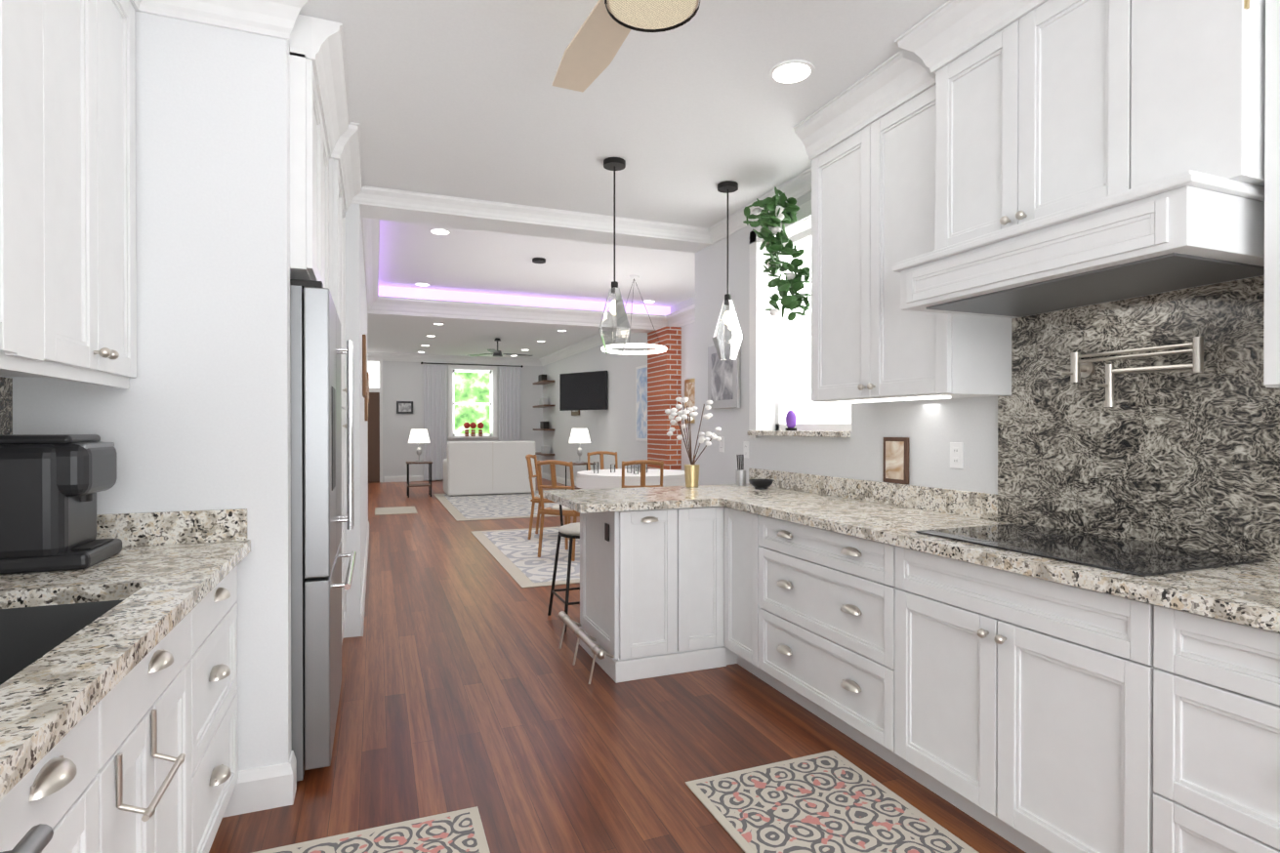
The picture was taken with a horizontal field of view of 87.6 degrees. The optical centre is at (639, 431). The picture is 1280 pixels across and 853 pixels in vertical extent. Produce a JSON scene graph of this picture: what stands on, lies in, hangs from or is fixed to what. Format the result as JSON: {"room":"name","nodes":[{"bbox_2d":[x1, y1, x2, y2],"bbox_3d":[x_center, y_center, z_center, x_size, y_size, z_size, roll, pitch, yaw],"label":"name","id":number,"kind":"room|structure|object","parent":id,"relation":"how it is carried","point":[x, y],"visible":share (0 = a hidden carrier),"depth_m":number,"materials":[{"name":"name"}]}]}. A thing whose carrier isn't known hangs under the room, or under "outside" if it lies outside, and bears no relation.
{"room":"kitchen","nodes":[
{"label":"kitchen","id":0,"kind":"room"},
{"bbox_2d":[19,603,152,790],"bbox_3d":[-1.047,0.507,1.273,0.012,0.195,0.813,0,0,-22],"label":"base cabinet","id":1,"kind":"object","parent":0,"relation":"attached to","point":[113,670],"depth_m":1.10,"materials":[{"name":"white wood"}]},
{"bbox_2d":[2,10,291,771],"bbox_3d":[-1.578,-0.105,2.188,0.760,2.770,0.090,0,0,-22],"label":"wall","id":2,"kind":"structure","parent":0,"point":[196,416],"depth_m":2.21,"materials":[{"name":"white paint"}]},
{"bbox_2d":[95,508,249,544],"bbox_3d":[-1.602,0.313,2.118,0.616,0.105,0.020,0,0,-22],"label":"backsplash","id":3,"kind":"structure","parent":2,"relation":"attached to","point":[186,527],"depth_m":2.15,"materials":[{"name":"beige stone"}]},
{"bbox_2d":[222,755,296,818],"bbox_3d":[-1.554,1.210,2.156,0.776,0.140,0.030,0,0,-22],"label":"baseboard","id":4,"kind":"structure","parent":2,"relation":"attached to","point":[264,788],"depth_m":2.25,"materials":[{"name":"white wood"}]},
{"bbox_2d":[289,14,328,288],"bbox_3d":[-1.661,-1.035,2.492,0.828,0.906,0.535,0,0,-22],"label":"upper cabinet","id":5,"kind":"object","parent":2,"relation":"attached to","point":[326,185],"depth_m":2.40,"materials":[{"name":"white wood"}]},
{"bbox_2d":[328,108,331,296],"bbox_3d":[-1.813,-1.037,2.876,0.828,0.906,0.530,0,0,-22],"label":"upper cabinet","id":6,"kind":"object","parent":0,"relation":"attached to","point":[329,109],"depth_m":3.27,"materials":[{"name":"white wood"}]},
{"bbox_2d":[343,203,368,638],"bbox_3d":[-2.984,-0.391,5.992,0.950,3.300,4.400,0,0,-22],"label":"wall","id":7,"kind":"structure","parent":0,"point":[355,331],"depth_m":4.12,"materials":[{"name":"white paint"}]},
{"bbox_2d":[360,521,369,636],"bbox_3d":[-2.532,1.189,6.171,0.016,0.140,4.416,0,0,-22],"label":"baseboard","id":8,"kind":"structure","parent":7,"relation":"attached to","point":[362,607],"depth_m":4.92,"materials":[{"name":"white wood"}]},
{"bbox_2d":[362,334,368,399],"bbox_3d":[-2.087,-0.486,5.056,0.025,0.450,0.350,0,0,-22],"label":"framed picture","id":9,"kind":"object","parent":7,"relation":"attached to","point":[365,385],"depth_m":4.89},
{"bbox_2d":[364,373,369,421],"bbox_3d":[-2.456,-0.290,5.987,0.025,0.400,0.300,0,0,-22],"label":"framed picture","id":10,"kind":"object","parent":7,"relation":"attached to","point":[366,401],"depth_m":5.85},
{"bbox_2d":[382,361,542,482],"bbox_3d":[-4.891,-0.446,16.342,5.030,3.300,0.250,0,0,-22],"label":"wall","id":11,"kind":"structure","parent":0,"point":[402,381],"depth_m":15.99,"materials":[{"name":"paint"}]},
{"bbox_2d":[367,358,382,483],"bbox_3d":[-6.546,-0.252,15.525,1.050,2.920,0.048,0,0,-22],"label":"front door","id":12,"kind":"structure","parent":11,"relation":"in","point":[375,427],"depth_m":15.64,"materials":[{"name":"brown wood"}]},
{"bbox_2d":[396,401,412,413],"bbox_3d":[-5.607,-0.564,15.908,0.380,0.300,0.025,0,0,-22],"label":"framed picture","id":13,"kind":"object","parent":11,"relation":"attached to","point":[404,407],"visible":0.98,"depth_m":15.89,"materials":[{"name":"black plastic"}]},
{"bbox_2d":[384,472,541,482],"bbox_3d":[-4.280,1.133,16.450,3.780,0.140,0.016,0,0,-22],"label":"baseboard","id":14,"kind":"structure","parent":11,"relation":"attached to","point":[411,477],"depth_m":15.92,"materials":[{"name":"white wood"}]},
{"bbox_2d":[420,362,523,368],"bbox_3d":[-4.113,-1.637,16.448,2.457,0.060,0.106,0,0,-22],"label":"curtain rod","id":15,"kind":"object","parent":11,"relation":"attached to","point":[521,366],"visible":1,"depth_m":16.40,"materials":[{"name":"metal"}]},
{"bbox_2d":[423,365,447,480],"bbox_3d":[-4.941,-0.210,16.103,0.529,2.770,0.084,0,0,-22],"label":"curtain","id":16,"kind":"object","parent":15,"relation":"hanging from","point":[434,410],"visible":0.94,"depth_m":16.08,"materials":[{"name":"grey fabric"}]},
{"bbox_2d":[498,367,520,441],"bbox_3d":[-3.268,-0.214,16.766,0.529,2.770,0.084,0,0,-22],"label":"curtain","id":17,"kind":"object","parent":15,"relation":"hanging from","point":[509,403],"visible":0.56,"depth_m":16.73,"materials":[{"name":"grey fabric"}]},
{"bbox_2d":[447,364,497,439],"bbox_3d":[-4.156,-0.698,16.562,1.760,2.440,0.240,0,0,-22],"label":"window","id":18,"kind":"structure","parent":11,"relation":"in","point":[472,393],"depth_m":16.64,"materials":[{"name":"white"}]},
{"bbox_2d":[463,422,483,436],"bbox_3d":[-4.105,-0.049,16.478,0.490,0.340,0.160,0,0,-22],"label":"potted plants","id":19,"kind":"object","parent":18,"relation":"on","point":[473,425],"visible":1,"depth_m":16.43,"materials":[{"name":"plant"}]},
{"bbox_2d":[367,317,602,358],"bbox_3d":[-3.436,-1.952,12.662,5.030,0.250,7.650,0,0,-22],"label":"ceiling","id":20,"kind":"structure","parent":0,"point":[394,336],"depth_m":13.12,"materials":[{"name":"paint"}]},
{"bbox_2d":[469,337,532,356],"bbox_3d":[-2.693,-1.654,13.144,1.236,0.349,1.295,0,0,-22],"label":"room ceiling fan","id":21,"kind":"object","parent":20,"relation":"hanging from","point":[497,352],"visible":1,"depth_m":13.14,"materials":[{"name":"black plastic"}]},
{"bbox_2d":[367,312,658,332],"bbox_3d":[-1.962,-1.756,8.944,5.030,0.600,0.350,0,0,-22],"label":"header beam","id":22,"kind":"structure","parent":0,"point":[478,321],"depth_m":8.94,"materials":[{"name":"paint"}]},
{"bbox_2d":[359,204,710,253],"bbox_3d":[-1.090,-1.720,4.530,3.400,0.625,0.300,0,0,-22],"label":"header beam","id":23,"kind":"structure","parent":0,"point":[438,220],"depth_m":4.64,"materials":[{"name":"paint"}]},
{"bbox_2d":[378,219,695,306],"bbox_3d":[-0.701,-1.921,7.050,4.080,0.250,4.100,0,0,-22],"label":"ceiling","id":24,"kind":"structure","parent":0,"point":[459,260],"depth_m":7.26,"materials":[{"name":"paint"}]},
{"bbox_2d":[428,228,451,235],"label":"recessed light","id":25,"kind":"object","parent":24,"relation":"in","point":[441,231],"depth_m":5.96,"materials":[{"name":"white"}]},
{"bbox_2d":[378,286,670,315],"bbox_3d":[-0.701,-1.723,7.051,4.080,0.143,4.100,0,0,-22],"label":"strip","id":26,"kind":"object","parent":24,"relation":"attached to","point":[415,293],"visible":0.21,"depth_m":8.84,"materials":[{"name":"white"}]},
{"bbox_2d":[532,257,545,263],"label":"recessed light","id":27,"kind":"object","parent":24,"relation":"in","point":[535,260],"depth_m":6.92,"materials":[{"name":"black metal"}]},
{"bbox_2d":[624,275,639,306],"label":"chandelier","id":28,"kind":"object","parent":24,"relation":"hanging from","point":[634,277],"depth_m":7.71,"materials":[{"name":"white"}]},
{"bbox_2d":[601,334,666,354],"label":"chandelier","id":29,"kind":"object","parent":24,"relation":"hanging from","point":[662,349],"depth_m":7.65,"materials":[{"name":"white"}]},
{"bbox_2d":[208,478,1026,852],"bbox_3d":[-1.419,1.311,7.589,5.630,0.120,19.200,0,0,-22],"label":"floor","id":30,"kind":"structure","parent":0,"point":[465,681],"depth_m":2.85,"materials":[{"name":"brown wood"}]},
{"bbox_2d":[0,747,58,852],"bbox_3d":[-0.973,0.852,0.468,0.607,0.875,0.734,0,0,-22],"label":"base cabinet","id":31,"kind":"object","parent":30,"relation":"on","point":[29,815],"depth_m":0.88,"materials":[{"name":"white wood"}]},
{"bbox_2d":[0,689,82,802],"bbox_3d":[-0.857,0.396,0.224,0.646,0.040,1.300,0,0,-22],"label":"countertop","id":32,"kind":"structure","parent":31,"relation":"on","point":[31,728],"depth_m":0.86,"materials":[{"name":"beige stone"}]},
{"bbox_2d":[0,568,238,852],"bbox_3d":[-1.507,0.845,1.814,0.607,0.875,0.661,0,0,-22],"label":"base cabinet","id":33,"kind":"object","parent":30,"relation":"on","point":[194,636],"depth_m":1.61,"materials":[{"name":"white wood"}]},
{"bbox_2d":[0,539,250,603],"bbox_3d":[-1.498,0.387,1.844,0.646,0.040,0.607,0,0,-22],"label":"countertop","id":34,"kind":"structure","parent":33,"relation":"on","point":[204,565],"depth_m":1.72,"materials":[{"name":"beige stone"}]},
{"bbox_2d":[0,434,122,575],"bbox_3d":[-1.646,0.188,1.846,0.290,0.356,0.300,0,0,-22],"label":"coffee maker","id":35,"kind":"object","parent":34,"relation":"on","point":[51,485],"visible":1,"depth_m":1.74,"materials":[{"name":"black plastic"}]},
{"bbox_2d":[58,681,191,852],"bbox_3d":[-1.259,0.953,1.191,0.607,0.665,0.820,0,0,-22],"label":"base cabinet","id":36,"kind":"object","parent":30,"relation":"on","point":[133,793],"depth_m":1.31,"materials":[{"name":"white wood"}]},
{"bbox_2d":[289,279,356,782],"bbox_3d":[-1.670,0.365,2.709,0.932,1.825,0.910,0,0,-22],"label":"fridge","id":37,"kind":"object","parent":30,"relation":"on","point":[317,517],"visible":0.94,"depth_m":2.42,"materials":[{"name":"silver metal"}]},
{"bbox_2d":[331,123,346,643],"bbox_3d":[-1.977,-0.109,3.349,0.868,2.766,0.462,0,0,-22],"label":"tall cabinet","id":38,"kind":"object","parent":30,"relation":"on","point":[339,302],"depth_m":3.65,"materials":[{"name":"white wood"}]},
{"bbox_2d":[343,163,347,299],"bbox_3d":[-2.135,-0.111,3.748,0.868,2.766,0.395,0,0,-22],"label":"tall cabinet","id":39,"kind":"object","parent":30,"relation":"on","point":[345,164],"depth_m":4.01,"materials":[{"name":"white wood"}]},
{"bbox_2d":[251,806,490,852],"bbox_3d":[-0.691,1.278,1.666,0.700,0.008,1.010,0,0,-22],"label":"kitchen rug","id":40,"kind":"object","parent":30,"relation":"on","point":[462,831],"visible":1,"depth_m":2.08,"materials":[{"name":"beige fabric"}]},
{"bbox_2d":[374,506,417,515],"bbox_3d":[-3.792,1.231,10.360,0.600,0.008,0.900,0,0,-22],"label":"door mat","id":41,"kind":"object","parent":30,"relation":"on","point":[394,511],"visible":1,"depth_m":10.27,"materials":[{"name":"beige fabric"}]},
{"bbox_2d":[406,429,432,497],"bbox_3d":[-4.147,0.592,12.528,0.460,1.265,0.460,0,0,-22],"label":"table lamp","id":42,"kind":"object","parent":30,"relation":"on","point":[419,436],"visible":1,"depth_m":12.41,"materials":[{"name":"fabric"}]},
{"bbox_2d":[433,489,569,521],"bbox_3d":[-2.005,1.225,11.552,2.700,0.008,4.000,0,0,-22],"label":"living room rug","id":43,"kind":"object","parent":30,"relation":"on","point":[464,508],"visible":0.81,"depth_m":10.90,"materials":[{"name":"beige fabric"}]},
{"bbox_2d":[443,441,535,495],"bbox_3d":[-2.963,0.698,13.083,1.660,1.020,0.962,0,0,-22],"label":"sofa","id":44,"kind":"object","parent":43,"relation":"on","point":[478,468],"visible":0.98,"depth_m":12.62,"materials":[{"name":"fabric"}]},
{"bbox_2d":[565,428,595,490],"bbox_3d":[-1.075,0.582,11.916,0.460,1.265,0.460,0,0,-22],"label":"table lamp","id":45,"kind":"object","parent":43,"relation":"on","point":[579,435],"visible":0.6,"depth_m":11.78,"materials":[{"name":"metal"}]},
{"bbox_2d":[471,527,579,588],"bbox_3d":[-0.264,1.248,7.294,2.700,0.008,3.100,0,0,-22],"label":"dining rug","id":46,"kind":"object","parent":30,"relation":"on","point":[514,553],"visible":0.4,"depth_m":6.72,"materials":[{"name":"beige fabric"}]},
{"bbox_2d":[525,454,571,539],"bbox_3d":[-1.052,0.755,7.807,0.566,0.967,0.460,0,0,3],"label":"dining chair","id":47,"kind":"object","parent":46,"relation":"on","point":[536,499],"visible":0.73,"depth_m":7.62,"materials":[{"name":"brown wood"}]},
{"bbox_2d":[536,459,579,561],"bbox_3d":[-0.722,0.761,6.668,0.460,0.967,0.567,0,0,28],"label":"dining chair","id":48,"kind":"object","parent":46,"relation":"on","point":[555,511],"visible":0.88,"depth_m":6.50,"materials":[{"name":"brown wood"}]},
{"bbox_2d":[586,451,618,470],"bbox_3d":[-0.416,0.751,8.625,0.460,0.967,0.567,0,0,-22],"label":"dining chair","id":49,"kind":"object","parent":46,"relation":"on","point":[600,453],"visible":0.27,"depth_m":8.84,"materials":[{"name":"brown wood"}]},
{"bbox_2d":[576,461,685,489],"bbox_3d":[-0.068,0.787,7.745,1.336,0.899,1.336,0,0,-22],"label":"dining table","id":50,"kind":"object","parent":46,"relation":"on","point":[596,478],"visible":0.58,"depth_m":7.29,"materials":[{"name":"fabric"}]},
{"bbox_2d":[621,459,663,488],"bbox_3d":[0.002,0.761,6.724,0.460,0.967,0.566,0,0,-7],"label":"dining chair","id":51,"kind":"object","parent":46,"relation":"on","point":[642,463],"visible":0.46,"depth_m":6.47,"materials":[{"name":"brown wood"}]},
{"bbox_2d":[547,504,579,632],"bbox_3d":[-0.364,0.853,4.477,0.422,0.834,0.422,0,0,-22],"label":"bar stool","id":52,"kind":"object","parent":30,"relation":"on","point":[571,531],"visible":0.31,"depth_m":4.38,"materials":[{"name":"metal"}]},
{"bbox_2d":[575,513,664,683],"bbox_3d":[-0.051,0.835,3.739,0.406,0.877,0.641,0,0,-22],"label":"base cabinet","id":53,"kind":"object","parent":30,"relation":"on","point":[621,627],"depth_m":3.45,"materials":[{"name":"wood"}]},
{"bbox_2d":[647,327,681,470],"bbox_3d":[0.344,-0.109,9.657,0.218,2.698,0.720,0,0,-22],"label":"brick pier","id":54,"kind":"object","parent":30,"relation":"on","point":[664,381],"visible":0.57,"depth_m":9.37,"materials":[{"name":"red brick"}]},
{"bbox_2d":[664,548,719,675],"bbox_3d":[0.197,0.835,3.806,0.349,0.877,0.700,0,0,-22],"label":"base cabinet","id":55,"kind":"object","parent":30,"relation":"on","point":[691,590],"depth_m":3.53,"materials":[{"name":"wood"}]},
{"bbox_2d":[719,572,758,677],"bbox_3d":[0.777,0.836,3.545,0.661,0.877,0.373,0,0,-22],"label":"base cabinet","id":56,"kind":"object","parent":30,"relation":"on","point":[738,601],"depth_m":3.48,"materials":[{"name":"wood"}]},
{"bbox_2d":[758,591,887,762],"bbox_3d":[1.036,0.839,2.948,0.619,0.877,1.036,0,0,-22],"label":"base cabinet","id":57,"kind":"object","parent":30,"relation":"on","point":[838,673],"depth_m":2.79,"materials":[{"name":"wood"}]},
{"bbox_2d":[685,750,979,852],"bbox_3d":[0.642,1.276,2.097,0.655,0.008,0.950,0,0,-22],"label":"kitchen rug","id":58,"kind":"object","parent":30,"relation":"on","point":[831,802],"visible":1,"depth_m":2.23,"materials":[{"name":"beige fabric"}]},
{"bbox_2d":[887,642,1114,852],"bbox_3d":[1.362,0.844,2.124,0.619,0.877,0.860,0,0,-22],"label":"base cabinet","id":59,"kind":"object","parent":30,"relation":"on","point":[1026,703],"depth_m":2.00,"materials":[{"name":"wood"}]},
{"bbox_2d":[543,482,1279,810],"bbox_3d":[0.832,0.384,2.361,1.428,0.040,4.030,0,0,-22],"label":"countertop","id":60,"kind":"structure","parent":59,"relation":"on","point":[1180,668],"depth_m":1.93,"materials":[{"name":"beige stone"}]},
{"bbox_2d":[664,397,773,489],"bbox_3d":[0.461,0.067,4.146,0.636,0.572,0.456,0,0,-22],"label":"flower vase","id":61,"kind":"object","parent":60,"relation":"on","point":[691,473],"depth_m":4.18,"materials":[{"name":"gold metal"}]},
{"bbox_2d":[882,437,908,484],"bbox_3d":[1.241,0.141,3.237,0.018,0.223,0.160,0,0,-22],"label":"framed picture","id":62,"kind":"object","parent":60,"relation":"on","point":[895,460],"visible":0.98,"depth_m":3.22,"materials":[{"name":"brown wood"}]},
{"bbox_2d":[915,523,1264,577],"bbox_3d":[1.367,0.360,2.127,0.520,0.008,0.760,0,0,-22],"label":"cooktop","id":63,"kind":"object","parent":60,"relation":"in","point":[1141,558],"visible":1,"depth_m":2.02,"materials":[{"name":"black glass"}]},
{"bbox_2d":[1114,740,1279,852],"bbox_3d":[1.635,0.847,1.436,0.619,0.877,0.744,0,0,-22],"label":"base cabinet","id":64,"kind":"object","parent":30,"relation":"on","point":[1160,806],"depth_m":1.56,"materials":[{"name":"wood"}]},
{"bbox_2d":[542,296,695,481],"bbox_3d":[-0.217,-0.421,11.713,0.250,3.300,12.400,0,0,-22],"label":"wall","id":65,"kind":"structure","parent":0,"point":[611,428],"depth_m":12.27,"materials":[{"name":"paint"}]},
{"bbox_2d":[532,374,554,455],"bbox_3d":[-2.380,-0.407,16.450,0.278,1.980,1.200,0,0,-22],"label":"corner shelf","id":66,"kind":"object","parent":65,"relation":"attached to","point":[543,403],"visible":0.98,"depth_m":16.29,"materials":[{"name":"brown wood"}]},
{"bbox_2d":[541,472,582,490],"bbox_3d":[-0.286,1.160,11.533,0.016,0.140,12.100,0,0,-22],"label":"baseboard","id":67,"kind":"structure","parent":65,"relation":"attached to","point":[561,480],"depth_m":15.48,"materials":[{"name":"white wood"}]},
{"bbox_2d":[571,410,579,415],"bbox_3d":[-1.381,-0.735,14.262,0.030,0.800,0.600,0,0,-22],"label":"picture frame","id":68,"kind":"object","parent":65,"relation":"attached to","point":[575,413],"visible":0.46,"depth_m":14.21,"materials":[{"name":"brown wood"}]},
{"bbox_2d":[559,371,607,411],"bbox_3d":[-1.069,-0.757,12.665,0.650,0.720,1.114,0,0,-22],"label":"wall-mounted tv","id":69,"kind":"object","parent":65,"relation":"attached to","point":[584,391],"visible":1,"depth_m":12.61,"materials":[{"name":"black plastic"}]},
{"bbox_2d":[635,365,647,441],"bbox_3d":[0.052,-0.446,10.648,0.030,1.200,0.580,0,0,-22],"label":"picture","id":70,"kind":"object","parent":65,"relation":"attached to","point":[640,403],"visible":0.65,"depth_m":10.66},
{"bbox_2d":[684,378,695,423],"bbox_3d":[0.710,-0.407,8.988,0.030,0.600,0.450,0,0,-22],"label":"picture frame","id":71,"kind":"object","parent":65,"relation":"attached to","point":[689,389],"visible":0.52,"depth_m":9.02,"materials":[{"name":"gold metal"}]},
{"bbox_2d":[298,0,948,228],"bbox_3d":[0.224,-1.752,1.554,3.650,0.530,6.200,0,0,-22],"label":"ceiling","id":72,"kind":"structure","parent":0,"point":[464,99],"depth_m":2.99,"materials":[{"name":"paint"}]},
{"bbox_2d":[598,157,630,354],"bbox_3d":[-0.142,-0.965,3.705,0.185,1.064,0.188,0,0,-22],"label":"pendant light","id":73,"kind":"object","parent":72,"relation":"hanging from","point":[616,307],"visible":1,"depth_m":3.67,"materials":[{"name":"glass"}]},
{"bbox_2d":[552,0,700,91],"bbox_3d":[0.011,-1.322,1.961,1.426,0.332,1.215,0,0,-22],"label":"kitchen ceiling fan","id":74,"kind":"object","parent":72,"relation":"hanging from","point":[594,46],"visible":1,"depth_m":2.11,"materials":[{"name":"wood"}]},
{"bbox_2d":[712,180,743,360],"bbox_3d":[0.533,-0.967,4.059,0.185,1.064,0.188,0,0,-22],"label":"pendant light","id":75,"kind":"object","parent":72,"relation":"hanging from","point":[730,315],"visible":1,"depth_m":4.03,"materials":[{"name":"glass"}]},
{"bbox_2d":[768,59,814,84],"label":"recessed light","id":76,"kind":"object","parent":72,"relation":"in","point":[790,71],"depth_m":2.76,"materials":[{"name":"white plastic"}]},
{"bbox_2d":[695,191,1262,494],"bbox_3d":[1.749,-0.371,2.328,0.250,3.300,6.500,0,0,-22],"label":"wall","id":77,"kind":"structure","parent":0,"point":[931,430],"depth_m":3.78,"materials":[{"name":"paint"}]},
{"bbox_2d":[719,436,724,452],"bbox_3d":[0.597,0.095,4.885,0.007,0.114,0.070,0,0,-22],"label":"electrical outlet plate","id":78,"kind":"object","parent":77,"relation":"attached to","point":[722,443],"depth_m":4.87,"materials":[{"name":"plastic"}]},
{"bbox_2d":[707,341,740,409],"bbox_3d":[0.604,-0.399,4.832,0.030,0.470,0.440,0,0,-22],"label":"framed picture","id":79,"kind":"object","parent":77,"relation":"attached to","point":[723,384],"visible":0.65,"depth_m":4.80,"materials":[{"name":"silver metal"}]},
{"bbox_2d":[743,441,748,458],"bbox_3d":[0.726,0.127,4.560,0.007,0.114,0.070,0,0,-22],"label":"electrical outlet plate","id":80,"kind":"object","parent":77,"relation":"attached to","point":[746,443],"depth_m":4.55,"materials":[{"name":"plastic"}]},
{"bbox_2d":[747,200,852,438],"bbox_3d":[1.017,-0.625,4.010,0.230,1.850,1.530,0,0,-22],"label":"kitchen window","id":81,"kind":"structure","parent":77,"relation":"in","point":[780,371],"depth_m":4.41,"materials":[{"name":"white glass"}]},
{"bbox_2d":[743,186,811,321],"bbox_3d":[0.783,-1.019,3.896,0.306,0.761,0.516,0,0,-22],"label":"hanging plant","id":82,"kind":"object","parent":81,"relation":"hanging from","point":[792,282],"visible":1,"depth_m":3.78,"materials":[{"name":"green plant"}]},
{"bbox_2d":[784,410,796,430],"bbox_3d":[0.935,-0.067,4.126,0.070,0.127,0.080,0,0,-22],"label":"figurine","id":83,"kind":"object","parent":81,"relation":"on","point":[791,419],"visible":1,"depth_m":4.10,"materials":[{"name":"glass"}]},
{"bbox_2d":[748,467,1004,521],"bbox_3d":[1.100,0.305,3.596,0.020,0.105,1.930,0,0,-22],"label":"backsplash","id":84,"kind":"structure","parent":77,"relation":"attached to","point":[971,504],"depth_m":3.23,"materials":[{"name":"beige stone"}]},
{"bbox_2d":[805,42,1020,404],"bbox_3d":[1.166,-0.817,2.976,0.348,1.346,0.860,0,0,-22],"label":"upper cabinet","id":85,"kind":"object","parent":77,"relation":"attached to","point":[887,327],"depth_m":2.81,"materials":[{"name":"white wood"}]},
{"bbox_2d":[949,442,963,468],"bbox_3d":[1.380,0.106,2.911,0.007,0.114,0.070,0,0,-22],"label":"electrical outlet plate","id":86,"kind":"object","parent":77,"relation":"attached to","point":[956,455],"depth_m":2.91,"materials":[{"name":"plastic"}]},
{"bbox_2d":[926,0,1192,277],"bbox_3d":[1.419,-1.053,2.241,0.418,0.866,0.692,0,0,-22],"label":"upper cabinet","id":87,"kind":"object","parent":77,"relation":"attached to","point":[984,173],"depth_m":2.14,"materials":[{"name":"white wood"}]},
{"bbox_2d":[1059,336,1203,407],"bbox_3d":[1.578,-0.180,2.164,0.141,0.200,0.425,0,0,-22],"label":"pot filler","id":88,"kind":"object","parent":77,"relation":"attached to","point":[1080,368],"visible":1,"depth_m":2.17,"materials":[{"name":"silver metal"}]},
{"bbox_2d":[1098,0,1262,238],"bbox_3d":[1.583,-1.051,1.827,0.418,0.866,0.318,0,0,-22],"label":"upper cabinet","id":89,"kind":"object","parent":77,"relation":"attached to","point":[1180,81],"depth_m":1.70,"materials":[{"name":"white wood"}]},
{"bbox_2d":[1250,0,1279,388],"bbox_3d":[1.777,-0.794,1.435,0.348,1.376,0.546,0,0,-22],"label":"upper cabinet","id":90,"kind":"object","parent":77,"relation":"attached to","point":[1264,196],"depth_m":1.61,"materials":[{"name":"white wood"}]},
{"bbox_3d":[-3.873,-0.394,6.607,0.250,3.300,19.200,0,0,-22],"label":"wall","id":91,"kind":"structure","parent":0,"visible":0},
{"bbox_2d":[0,0,117,378],"bbox_3d":[-1.476,-0.821,1.355,0.333,1.322,0.993,0,0,-22],"label":"upper cabinet","id":92,"kind":"object","parent":91,"relation":"attached to","point":[67,209],"depth_m":1.62,"materials":[{"name":"white wood"}]},
{"bbox_2d":[55,0,141,382],"bbox_3d":[-1.686,-0.824,1.885,0.333,1.322,0.383,0,0,-22],"label":"upper cabinet","id":93,"kind":"object","parent":91,"relation":"attached to","point":[124,14],"depth_m":2.05,"materials":[{"name":"white wood"}]},
{"bbox_2d":[129,0,308,40],"bbox_3d":[-1.497,-1.412,2.112,0.860,0.150,0.100,0,0,-22],"label":"crown molding","id":94,"kind":"structure","parent":91,"relation":"attached to","point":[272,18],"depth_m":2.21,"materials":[{"name":"white wood"}]},
{"bbox_2d":[360,217,379,313],"bbox_3d":[-2.540,-1.548,6.323,0.125,0.187,4.100,0,0,-22],"label":"crown molding","id":95,"kind":"structure","parent":91,"relation":"attached to","point":[370,227],"depth_m":6.01,"materials":[{"name":"white wood"}]},
{"bbox_2d":[367,352,539,366],"bbox_3d":[-4.832,-1.752,16.159,4.770,0.180,0.120,0,0,-22],"label":"crown molding","id":96,"kind":"structure","parent":91,"relation":"attached to","point":[408,357],"depth_m":16.26,"materials":[{"name":"white wood"}]},
{"bbox_2d":[379,295,664,329],"bbox_3d":[-1.438,-1.562,8.898,3.810,0.187,0.125,0,0,-22],"label":"ceiling beam","id":97,"kind":"structure","parent":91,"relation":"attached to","point":[388,305],"depth_m":8.77,"materials":[{"name":"white paint"}]},
{"bbox_2d":[350,185,715,244],"bbox_3d":[-0.613,-1.451,4.524,2.520,0.098,0.065,0,0,-22],"label":"ceiling beam","id":98,"kind":"structure","parent":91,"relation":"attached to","point":[368,195],"depth_m":4.46,"materials":[{"name":"white paint"}]},
{"bbox_2d":[539,330,632,366],"bbox_3d":[-1.154,-1.738,13.567,0.120,0.180,7.650,0,0,-22],"label":"crown molding","id":99,"kind":"structure","parent":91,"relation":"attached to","point":[594,341],"depth_m":13.96,"materials":[{"name":"white wood"}]},
{"bbox_2d":[664,304,695,327],"bbox_3d":[1.137,-1.556,7.780,0.125,0.187,4.100,0,0,-22],"label":"crown molding","id":100,"kind":"structure","parent":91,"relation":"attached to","point":[686,315],"depth_m":9.21,"materials":[{"name":"white paint"}]},
{"bbox_2d":[707,166,811,242],"bbox_3d":[0.842,-1.449,4.181,0.065,0.098,1.615,0,0,-22],"label":"crown molding","id":101,"kind":"structure","parent":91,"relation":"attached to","point":[800,185],"depth_m":4.40,"materials":[{"name":"white wood"}]}
]}

